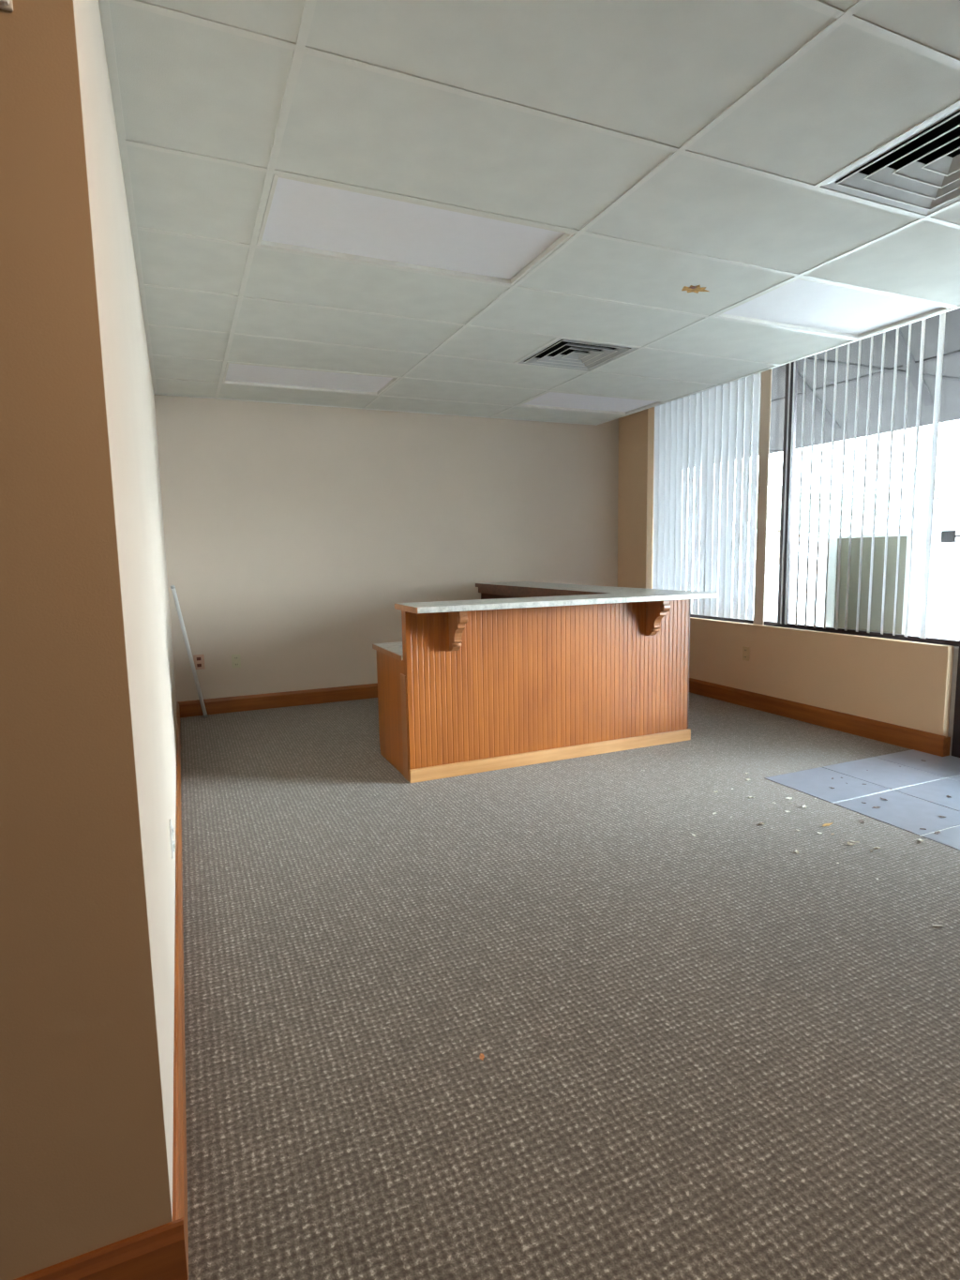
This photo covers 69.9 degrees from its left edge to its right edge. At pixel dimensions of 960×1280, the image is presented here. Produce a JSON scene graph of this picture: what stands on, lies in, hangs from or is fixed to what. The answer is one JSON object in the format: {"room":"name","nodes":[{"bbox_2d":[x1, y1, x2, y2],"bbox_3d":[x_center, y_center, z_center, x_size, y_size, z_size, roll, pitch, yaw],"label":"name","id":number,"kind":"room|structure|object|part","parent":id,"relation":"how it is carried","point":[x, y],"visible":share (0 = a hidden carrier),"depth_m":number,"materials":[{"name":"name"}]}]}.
{"room":"office reception area","nodes":[
{"label":"office reception area","id":0,"kind":"room"},
{"bbox_2d":[0,0,172,1279],"bbox_3d":[-1.017,-0.101,0.931,0.942,2.593,0.100,-4,8,-23],"label":"wall","id":1,"kind":"structure","parent":0,"point":[83,1165],"depth_m":1.07,"materials":[{"name":"brown paint"}]},
{"bbox_2d":[0,0,13,11],"bbox_3d":[-0.676,-0.921,0.924,0.070,0.112,0.014,-4,8,-23],"label":"wall sensor","id":2,"kind":"object","parent":1,"relation":"attached to","point":[7,5],"visible":1,"depth_m":0.94,"materials":[{"name":"white plastic"}]},
{"bbox_2d":[14,1217,188,1279],"bbox_3d":[-0.963,1.126,1.032,0.960,0.133,0.018,-4,8,-23],"label":"baseboard","id":3,"kind":"structure","parent":1,"relation":"attached to","point":[158,1253],"depth_m":1.18,"materials":[{"name":"brown wood"}]},
{"bbox_2d":[73,0,176,1220],"bbox_3d":[-1.617,-0.380,3.287,0.140,2.593,4.923,-4,8,-23],"label":"wall","id":4,"kind":"structure","parent":0,"point":[129,397],"depth_m":1.54,"materials":[{"name":"beige paint"}]},
{"bbox_2d":[169,819,174,858],"bbox_3d":[-1.058,0.683,2.360,0.011,0.116,0.072,-4,8,-23],"label":"wall outlet","id":5,"kind":"object","parent":4,"relation":"attached to","point":[171,825],"visible":0.98,"depth_m":2.33,"materials":[{"name":"white plastic"}]},
{"bbox_2d":[172,701,188,1275],"bbox_3d":[-1.522,0.836,3.467,0.018,0.133,4.925,-4,8,-23],"label":"baseboard","id":6,"kind":"structure","parent":4,"relation":"attached to","point":[179,1145],"depth_m":1.70,"materials":[{"name":"brown wood"}]},
{"bbox_2d":[154,394,618,701],"bbox_3d":[-0.550,-1.021,6.470,4.698,3.050,0.150,-4,8,-23],"label":"wall","id":7,"kind":"structure","parent":0,"point":[294,534],"depth_m":6.12,"materials":[{"name":"beige paint"}]},
{"bbox_2d":[193,654,205,669],"bbox_3d":[-2.345,0.184,5.729,0.085,0.125,0.011,-4,8,-23],"label":"wall outlet","id":8,"kind":"object","parent":7,"relation":"attached to","point":[199,659],"visible":0.91,"depth_m":5.73,"materials":[{"name":"brown plastic"}]},
{"bbox_2d":[231,654,240,668],"bbox_3d":[-2.077,0.180,5.847,0.072,0.116,0.011,-4,8,-23],"label":"wall outlet","id":9,"kind":"object","parent":7,"relation":"attached to","point":[235,658],"visible":1,"depth_m":5.84,"materials":[{"name":"beige plastic"}]},
{"bbox_2d":[177,683,377,717],"bbox_3d":[-0.513,0.437,6.561,4.368,0.133,0.018,-4,8,-23],"label":"baseboard","id":10,"kind":"structure","parent":7,"relation":"attached to","point":[278,700],"depth_m":6.01,"materials":[{"name":"brown wood"}]},
{"bbox_2d":[98,0,959,425],"bbox_3d":[-0.639,-1.493,1.464,7.837,0.032,8.790,-4,8,-23],"label":"ceiling","id":11,"kind":"structure","parent":0,"point":[680,143],"depth_m":2.33,"materials":[{"name":"tile"}]},
{"bbox_2d":[222,362,399,395],"bbox_3d":[-1.250,-1.962,5.051,1.191,0.104,0.582,-4,8,-23],"label":"ceiling light","id":12,"kind":"object","parent":11,"relation":"attached to","point":[234,373],"visible":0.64,"depth_m":5.10,"materials":[{"name":"paint"}]},
{"bbox_2d":[256,174,574,285],"bbox_3d":[-0.272,-1.707,2.831,1.191,0.104,0.582,-4,8,-23],"label":"ceiling light","id":13,"kind":"object","parent":11,"relation":"attached to","point":[300,215],"visible":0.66,"depth_m":2.83,"materials":[{"name":"paint"}]},
{"bbox_2d":[518,338,638,370],"bbox_3d":[0.634,-1.983,4.538,0.583,0.205,0.583,-4,8,-23],"label":"ceiling vent","id":14,"kind":"object","parent":11,"relation":"in","point":[563,353],"visible":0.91,"depth_m":4.65,"materials":[{"name":"grey metal"}]},
{"bbox_2d":[517,391,664,414],"bbox_3d":[0.968,-2.120,6.009,1.156,0.104,0.582,-4,8,-23],"label":"ceiling light","id":15,"kind":"object","parent":11,"relation":"attached to","point":[559,400],"visible":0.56,"depth_m":6.07,"materials":[{"name":"paint"}]},
{"bbox_2d":[681,285,708,293],"bbox_3d":[1.084,-1.754,3.435,0.168,0.004,0.104,-4,8,-23],"label":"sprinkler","id":16,"kind":"object","parent":11,"relation":"attached to","point":[692,289],"visible":1,"depth_m":3.43,"materials":[{"name":"brown plastic"}]},
{"bbox_2d":[713,277,952,339],"bbox_3d":[1.945,-1.864,3.790,1.156,0.104,0.582,-4,8,-23],"label":"ceiling light","id":17,"kind":"object","parent":11,"relation":"attached to","point":[800,303],"visible":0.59,"depth_m":3.81,"materials":[{"name":"paint"}]},
{"bbox_2d":[821,105,959,215],"bbox_3d":[1.612,-1.727,2.319,0.583,0.205,0.583,-4,8,-23],"label":"ceiling vent","id":18,"kind":"object","parent":11,"relation":"in","point":[920,173],"visible":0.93,"depth_m":2.51,"materials":[{"name":"grey metal"}]},
{"bbox_2d":[180,692,959,1279],"bbox_3d":[-0.363,1.113,1.914,8.360,0.082,8.840,-4,8,-23],"label":"floor","id":19,"kind":"structure","parent":0,"point":[726,1051],"depth_m":1.97,"materials":[{"name":"carpet"}]},
{"bbox_2d":[170,584,207,717],"bbox_3d":[-2.349,0.096,5.548,0.210,1.103,0.030,-5,8,-30],"label":"fluorescent tube","id":20,"kind":"object","parent":19,"relation":"on","point":[173,586],"visible":1,"depth_m":5.53,"materials":[{"name":"white glass"}]},
{"bbox_2d":[479,1053,484,1060],"bbox_3d":[0.005,1.081,1.780,0.013,0.005,0.024,-1,7,-2],"label":"dried leaf","id":21,"kind":"object","parent":19,"relation":"on","point":[482,1056],"visible":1,"depth_m":1.78,"materials":[{"name":"orange plant"}]},
{"bbox_2d":[372,581,718,783],"bbox_3d":[0.073,0.133,5.287,2.043,1.028,2.665,-4,8,-23],"label":"reception desk","id":22,"kind":"object","parent":19,"relation":"on","point":[521,673],"visible":1,"depth_m":4.24,"materials":[{"name":"orange wood"}]},
{"bbox_3d":[-0.544,0.434,4.255,0.020,0.703,0.580,-4,8,-23],"label":"panel","id":23,"kind":"part","parent":22,"relation":"part of","materials":[{"name":"orange wood"}]},
{"bbox_3d":[0.525,0.719,4.348,2.028,0.078,0.018,-4,8,-23],"label":"skirting","id":24,"kind":"part","parent":22,"relation":"part of","materials":[{"name":"brown wood"}]},
{"bbox_2d":[396,590,718,613],"bbox_3d":[0.524,-0.242,4.192,2.035,0.033,0.390,-4,8,-23],"label":"countertop","id":25,"kind":"structure","parent":22,"relation":"on","point":[661,595],"depth_m":4.03,"materials":[{"name":"laminate"}]},
{"bbox_3d":[1.408,0.194,4.734,0.006,0.995,0.094,-4,8,-23],"label":"corner trim","id":26,"kind":"part","parent":22,"relation":"part of","materials":[{"name":"brown wood"}]},
{"bbox_2d":[617,406,954,737],"bbox_3d":[2.269,-0.979,5.724,0.250,3.050,3.475,-4,8,-23],"label":"wall","id":27,"kind":"structure","parent":0,"point":[907,684],"depth_m":5.28,"materials":[{"name":"beige paint"}]},
{"bbox_2d":[742,646,750,661],"bbox_3d":[2.211,0.113,5.709,0.011,0.116,0.072,-4,8,-23],"label":"wall outlet","id":28,"kind":"object","parent":27,"relation":"attached to","point":[745,650],"visible":1,"depth_m":5.70,"materials":[{"name":"beige plastic"}]},
{"bbox_2d":[753,368,772,625],"bbox_3d":[2.267,-1.273,5.495,0.013,2.310,0.100,-4,8,-23],"label":"trim","id":29,"kind":"structure","parent":27,"relation":"attached to","point":[766,376],"depth_m":5.50,"materials":[{"name":"beige paint"}]},
{"bbox_2d":[688,677,950,756],"bbox_3d":[2.198,0.476,5.851,0.068,0.133,3.493,-4,8,-23],"label":"baseboard","id":30,"kind":"structure","parent":27,"relation":"attached to","point":[926,742],"depth_m":4.97,"materials":[{"name":"brown wood"}]},
{"bbox_2d":[948,646,959,755],"bbox_3d":[2.320,0.197,5.869,0.195,0.678,3.500,-4,8,-23],"label":"wall","id":31,"kind":"structure","parent":0,"point":[956,648],"depth_m":4.25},
{"bbox_2d":[690,362,789,626],"bbox_3d":[2.109,-1.332,6.124,0.050,2.302,1.565,-4,8,-23],"label":"window","id":32,"kind":"structure","parent":31,"relation":"in","point":[766,623],"depth_m":5.47,"materials":[{"name":"brown metal"}]},
{"bbox_2d":[652,372,760,620],"bbox_3d":[1.990,-1.341,6.183,0.044,2.235,1.360,-4,8,-23],"label":"vertical blind","id":33,"kind":"object","parent":32,"relation":"attached to","point":[673,474],"visible":0.75,"depth_m":6.08,"materials":[{"name":"white plastic"}]},
{"bbox_2d":[780,360,959,646],"bbox_3d":[2.712,-1.174,4.755,0.050,2.302,1.445,-4,8,-23],"label":"window","id":34,"kind":"structure","parent":31,"relation":"in","point":[911,638],"depth_m":5.32,"materials":[{"name":"brown metal"}]},
{"bbox_2d":[780,312,946,638],"bbox_3d":[2.619,-1.176,4.755,0.072,2.235,1.420,-4,8,-23],"label":"vertical blind","id":35,"kind":"object","parent":34,"relation":"attached to","point":[942,317],"visible":0.78,"depth_m":4.65,"materials":[{"name":"white plastic"}]},
{"bbox_2d":[940,529,959,542],"bbox_3d":[3.020,-0.648,4.275,0.065,0.076,0.275,-4,8,-23],"label":"wall box","id":36,"kind":"object","parent":34,"relation":"attached to","point":[947,536],"visible":1,"depth_m":4.34,"materials":[{"name":"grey metal"}]},
{"bbox_3d":[4.287,-0.442,1.069,0.190,3.050,3.900,-4,8,-23],"label":"wall","id":37,"kind":"structure","parent":0,"visible":0},
{"bbox_2d":[682,307,959,463],"bbox_3d":[2.859,-3.213,10.723,5.200,0.318,30.000,-4,8,-23],"label":"canopy","id":38,"kind":"object","parent":37,"relation":"attached to","point":[950,398],"visible":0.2,"depth_m":7.23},
{"bbox_2d":[951,635,959,757],"bbox_3d":[3.246,-0.686,3.488,0.149,2.980,1.390,-4,8,-23],"label":"door","id":39,"kind":"structure","parent":37,"relation":"in","point":[956,747],"depth_m":4.23,"materials":[{"name":"brown metal"}]},
{"label":"outside","id":40,"kind":"structure","parent":0,"visible":0},
{"bbox_2d":[668,558,959,639],"bbox_3d":[34.119,-2.655,27.853,75.840,0.090,140.000,-4,8,-23],"label":"ground","id":41,"kind":"structure","parent":40,"point":[943,607],"depth_m":18.65,"materials":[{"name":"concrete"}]},
{"bbox_2d":[748,482,809,564],"bbox_3d":[28.331,-10.945,64.757,5.791,7.548,7.852,-4,8,-23],"label":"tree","id":42,"kind":"object","parent":41,"relation":"on","point":[775,490],"visible":0.26,"depth_m":63.02,"materials":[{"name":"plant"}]},
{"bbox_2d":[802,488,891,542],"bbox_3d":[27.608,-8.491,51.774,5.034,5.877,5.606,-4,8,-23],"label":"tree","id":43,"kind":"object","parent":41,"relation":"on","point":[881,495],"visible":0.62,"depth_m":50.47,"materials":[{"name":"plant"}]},
{"bbox_2d":[826,532,917,634],"bbox_3d":[2.884,-0.069,5.133,0.060,1.427,0.655,-4,8,-23],"label":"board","id":44,"kind":"object","parent":41,"relation":"on","point":[880,538],"visible":0.39,"depth_m":5.04,"materials":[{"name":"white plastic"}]},
{"bbox_2d":[837,512,959,571],"bbox_3d":[26.786,-5.935,41.551,4.800,3.330,8.300,-4,8,-23],"label":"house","id":45,"kind":"structure","parent":41,"relation":"on","point":[944,556],"depth_m":39.59,"materials":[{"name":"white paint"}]},
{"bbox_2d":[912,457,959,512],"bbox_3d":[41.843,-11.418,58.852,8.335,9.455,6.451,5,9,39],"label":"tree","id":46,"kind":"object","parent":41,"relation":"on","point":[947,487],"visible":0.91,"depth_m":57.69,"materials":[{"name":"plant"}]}
]}

